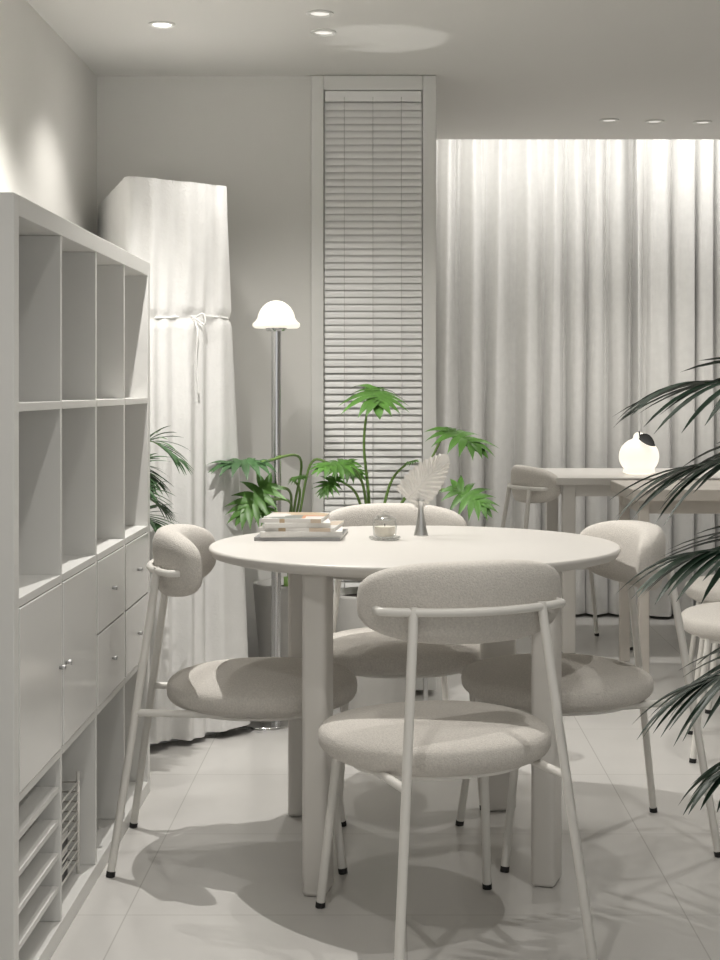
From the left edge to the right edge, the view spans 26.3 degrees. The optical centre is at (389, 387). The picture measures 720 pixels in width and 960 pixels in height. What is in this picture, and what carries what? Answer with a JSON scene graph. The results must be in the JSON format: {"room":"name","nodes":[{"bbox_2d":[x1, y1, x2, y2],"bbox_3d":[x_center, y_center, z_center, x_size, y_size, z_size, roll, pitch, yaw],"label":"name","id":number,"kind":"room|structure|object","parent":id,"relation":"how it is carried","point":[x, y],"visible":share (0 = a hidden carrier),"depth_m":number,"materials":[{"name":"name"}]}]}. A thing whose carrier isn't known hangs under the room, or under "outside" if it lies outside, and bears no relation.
{"room":"cafe","nodes":[
{"label":"cafe","id":0,"kind":"room"},
{"bbox_2d":[0,0,96,234],"bbox_3d":[-1.130,-0.220,2.085,0.100,2.700,7.370,0,0,0],"label":"wall","id":1,"kind":"structure","parent":0,"point":[48,94],"depth_m":4.82,"materials":[{"name":"paint"}]},
{"bbox_2d":[97,76,310,656],"bbox_3d":[-0.685,-0.170,5.745,0.790,2.600,0.150,0,0,0],"label":"wall","id":2,"kind":"structure","parent":0,"point":[250,136],"depth_m":5.67,"materials":[{"name":"paint"}]},
{"bbox_2d":[311,75,435,689],"bbox_3d":[-0.060,-0.019,5.725,0.460,2.258,0.150,0,0,0],"label":"window","id":3,"kind":"structure","parent":2,"relation":"in","point":[426,84],"depth_m":5.65,"materials":[{"name":"white wood"}]},
{"bbox_2d":[325,91,421,589],"bbox_3d":[-0.062,-0.084,5.674,0.358,2.018,0.036,0,0,0],"label":"blind","id":4,"kind":"object","parent":3,"relation":"attached to","point":[373,139],"visible":0.64,"depth_m":5.67,"materials":[{"name":"white plastic"}]},
{"bbox_2d":[26,0,719,138],"bbox_3d":[1.160,-1.210,2.760,4.480,0.120,8.720,0,0,0],"label":"ceiling","id":5,"kind":"structure","parent":0,"point":[503,69],"depth_m":5.25,"materials":[{"name":"paint"}]},
{"bbox_2d":[149,21,174,28],"bbox_3d":[-0.720,-1.147,4.860,0.084,0.007,0.084,0,0,0],"label":"recessed light","id":6,"kind":"object","parent":5,"relation":"in","point":[155,24],"visible":1,"depth_m":4.86,"materials":[{"name":"white"}]},
{"bbox_2d":[306,10,333,17],"bbox_3d":[-0.215,-1.147,4.720,0.084,0.007,0.084,0,0,0],"label":"recessed light","id":7,"kind":"object","parent":5,"relation":"in","point":[312,13],"visible":1,"depth_m":4.72,"materials":[{"name":"white"}]},
{"bbox_2d":[310,29,335,36],"bbox_3d":[-0.215,-1.147,4.970,0.084,0.007,0.084,0,0,0],"label":"recessed light","id":8,"kind":"object","parent":5,"relation":"in","point":[317,32],"visible":1,"depth_m":4.97,"materials":[{"name":"white"}]},
{"bbox_2d":[599,118,618,122],"bbox_3d":[0.940,-1.147,6.600,0.084,0.007,0.084,0,0,0],"label":"recessed light","id":9,"kind":"object","parent":5,"relation":"in","point":[605,120],"visible":1,"depth_m":6.60,"materials":[{"name":"white"}]},
{"bbox_2d":[645,119,664,123],"bbox_3d":[1.140,-1.147,6.630,0.084,0.007,0.084,0,0,0],"label":"recessed light","id":10,"kind":"object","parent":5,"relation":"in","point":[653,121],"visible":1,"depth_m":6.63,"materials":[{"name":"white"}]},
{"bbox_2d":[693,120,711,124],"bbox_3d":[1.350,-1.147,6.650,0.084,0.007,0.084,0,0,0],"label":"recessed light","id":11,"kind":"object","parent":5,"relation":"in","point":[699,122],"visible":1,"depth_m":6.66,"materials":[{"name":"white"}]},
{"bbox_2d":[50,613,719,959],"bbox_3d":[1.110,1.180,3.175,4.580,0.100,9.550,0,0,0],"label":"floor","id":12,"kind":"structure","parent":0,"point":[210,868],"depth_m":3.69,"materials":[{"name":"tile"}]},
{"bbox_2d":[0,192,149,959],"bbox_3d":[-0.862,0.390,3.530,0.408,1.480,1.560,0,0,0],"label":"shelf unit","id":13,"kind":"object","parent":12,"relation":"on","point":[75,304],"visible":1,"depth_m":3.18,"materials":[{"name":"white laminate"}]},
{"bbox_2d":[150,426,192,532],"bbox_3d":[-0.814,0.621,4.481,0.448,1.018,0.442,0,0,-28],"label":"areca palm","id":14,"kind":"object","parent":12,"relation":"on","point":[153,479],"visible":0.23,"depth_m":4.48,"materials":[{"name":"green plant"}]},
{"bbox_2d":[98,176,249,744],"bbox_3d":[-0.732,0.235,5.204,0.465,1.790,0.874,0,0,-17],"label":"curtain","id":15,"kind":"object","parent":12,"relation":"on","point":[180,228],"visible":0.5,"depth_m":4.91,"materials":[{"name":"white fabric"}]},
{"bbox_2d":[106,524,356,877],"bbox_3d":[-0.372,0.735,3.768,0.584,0.794,0.486,0,0,-2],"label":"dining chair","id":16,"kind":"object","parent":12,"relation":"on","point":[249,688],"visible":0.91,"depth_m":3.60,"materials":[{"name":"beige fabric"}]},
{"bbox_2d":[239,300,299,732],"bbox_3d":[-0.402,0.419,5.130,0.204,1.422,0.180,0,0,0],"label":"floor lamp","id":17,"kind":"object","parent":12,"relation":"on","point":[276,316],"visible":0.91,"depth_m":5.11,"materials":[{"name":"silver metal"}]},
{"bbox_2d":[207,454,367,656],"bbox_3d":[-0.410,0.675,5.225,0.430,0.909,0.694,0,0,34],"label":"philodendron","id":18,"kind":"object","parent":12,"relation":"on","point":[255,503],"visible":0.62,"depth_m":5.20,"materials":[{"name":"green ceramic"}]},
{"bbox_2d":[308,384,498,711],"bbox_3d":[0.045,0.558,5.289,0.654,1.144,0.442,0,0,0],"label":"philodendron","id":19,"kind":"object","parent":12,"relation":"on","point":[370,691],"visible":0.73,"depth_m":5.22,"materials":[{"name":"green plant"}]},
{"bbox_2d":[328,503,480,809],"bbox_3d":[0.022,0.735,4.349,0.486,0.794,0.584,0,0,-8],"label":"dining chair","id":20,"kind":"object","parent":12,"relation":"on","point":[366,652],"visible":0.34,"depth_m":4.14,"materials":[{"name":"beige fabric"}]},
{"bbox_2d":[209,525,620,896],"bbox_3d":[0.060,0.756,3.780,1.004,0.748,1.004,0,0,0],"label":"round dining table","id":21,"kind":"object","parent":12,"relation":"on","point":[311,567],"visible":0.77,"depth_m":3.48,"materials":[{"name":"beige laminate"}]},
{"bbox_2d":[254,512,347,540],"bbox_3d":[-0.226,0.355,3.960,0.228,0.054,0.252,0,0,0],"label":"magazine stack","id":22,"kind":"object","parent":21,"relation":"on","point":[278,526],"visible":1,"depth_m":3.85,"materials":[{"name":"grey paper"}]},
{"bbox_2d":[369,511,400,540],"bbox_3d":[-0.013,0.345,3.870,0.080,0.072,0.080,0,0,0],"label":"glass candle jar","id":23,"kind":"object","parent":21,"relation":"on","point":[384,532],"visible":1,"depth_m":3.85,"materials":[{"name":"beige wax"}]},
{"bbox_2d":[397,453,449,535],"bbox_3d":[0.087,0.275,3.980,0.139,0.214,0.038,0,0,0],"label":"bud vase","id":24,"kind":"object","parent":21,"relation":"on","point":[422,483],"visible":1,"depth_m":3.98,"materials":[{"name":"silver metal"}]},
{"bbox_2d":[315,559,597,959],"bbox_3d":[0.115,0.735,3.168,0.486,0.794,0.584,0,0,-19],"label":"dining chair","id":25,"kind":"object","parent":12,"relation":"on","point":[479,601],"visible":1,"depth_m":3.01,"materials":[{"name":"beige fabric"}]},
{"bbox_2d":[500,465,632,649],"bbox_3d":[0.742,0.735,6.766,0.584,0.794,0.486,0,0,-14],"label":"dining chair","id":26,"kind":"object","parent":12,"relation":"on","point":[528,484],"visible":0.49,"depth_m":6.61,"materials":[{"name":"beige fabric"}]},
{"bbox_2d":[455,520,719,872],"bbox_3d":[0.473,0.735,3.844,0.584,0.794,0.486,0,0,-13],"label":"dining chair","id":27,"kind":"object","parent":12,"relation":"on","point":[591,685],"visible":0.74,"depth_m":3.72,"materials":[{"name":"beige fabric"}]},
{"bbox_2d":[541,468,719,652],"bbox_3d":[1.502,0.755,6.910,1.595,0.750,0.780,0,0,0],"label":"dining table","id":28,"kind":"object","parent":12,"relation":"on","point":[574,482],"visible":0.43,"depth_m":6.55,"materials":[{"name":"beige laminate"}]},
{"bbox_2d":[619,431,658,474],"bbox_3d":[1.100,0.285,6.797,0.176,0.190,0.181,0,0,0],"label":"table lamp","id":29,"kind":"object","parent":28,"relation":"on","point":[639,455],"visible":1,"depth_m":6.74,"materials":[{"name":"white"}]},
{"bbox_2d":[610,357,719,814],"bbox_3d":[0.996,0.429,2.869,1.130,1.403,1.019,0,0,27],"label":"palm","id":30,"kind":"object","parent":12,"relation":"on","point":[699,557],"visible":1,"depth_m":2.77,"materials":[{"name":"green plant"}]},
{"bbox_2d":[611,480,719,672],"bbox_3d":[1.220,0.757,6.130,0.600,0.745,0.580,0,0,0],"label":"cafe table","id":31,"kind":"object","parent":12,"relation":"on","point":[705,500],"visible":0.48,"depth_m":5.88,"materials":[{"name":"white wood"}]},
{"bbox_2d":[681,602,719,762],"bbox_3d":[1.199,0.735,4.790,0.584,0.794,0.486,0,0,10],"label":"dining chair","id":32,"kind":"object","parent":12,"relation":"on","point":[702,621],"visible":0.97,"depth_m":4.67,"materials":[{"name":"beige fabric"}]},
{"bbox_2d":[684,575,719,713],"bbox_3d":[1.360,0.735,5.540,0.584,0.794,0.486,0,0,0],"label":"dining chair","id":33,"kind":"object","parent":12,"relation":"on","point":[696,591],"visible":0.62,"depth_m":5.43,"materials":[{"name":"beige fabric"}]},
{"bbox_3d":[1.555,-1.490,7.485,3.690,0.120,0.730,0,0,0],"label":"cove","id":34,"kind":"object","parent":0,"visible":0},
{"bbox_3d":[1.780,-1.417,7.595,3.200,0.025,0.050,0,0,0],"label":"rail","id":35,"kind":"object","parent":34,"relation":"attached to","visible":0},
{"bbox_2d":[436,139,646,614],"bbox_3d":[0.736,-0.142,7.617,1.079,2.515,0.125,0,0,0],"label":"curtain","id":36,"kind":"object","parent":35,"relation":"hanging from","point":[537,239],"visible":0.62,"depth_m":7.60,"materials":[{"name":"fabric"}]},
{"bbox_2d":[637,139,719,616],"bbox_3d":[2.276,-0.142,7.553,2.144,2.515,0.125,0,0,0],"label":"curtain","id":37,"kind":"object","parent":35,"relation":"hanging from","point":[683,175],"visible":0.66,"depth_m":7.53,"materials":[{"name":"fabric"}]}
]}

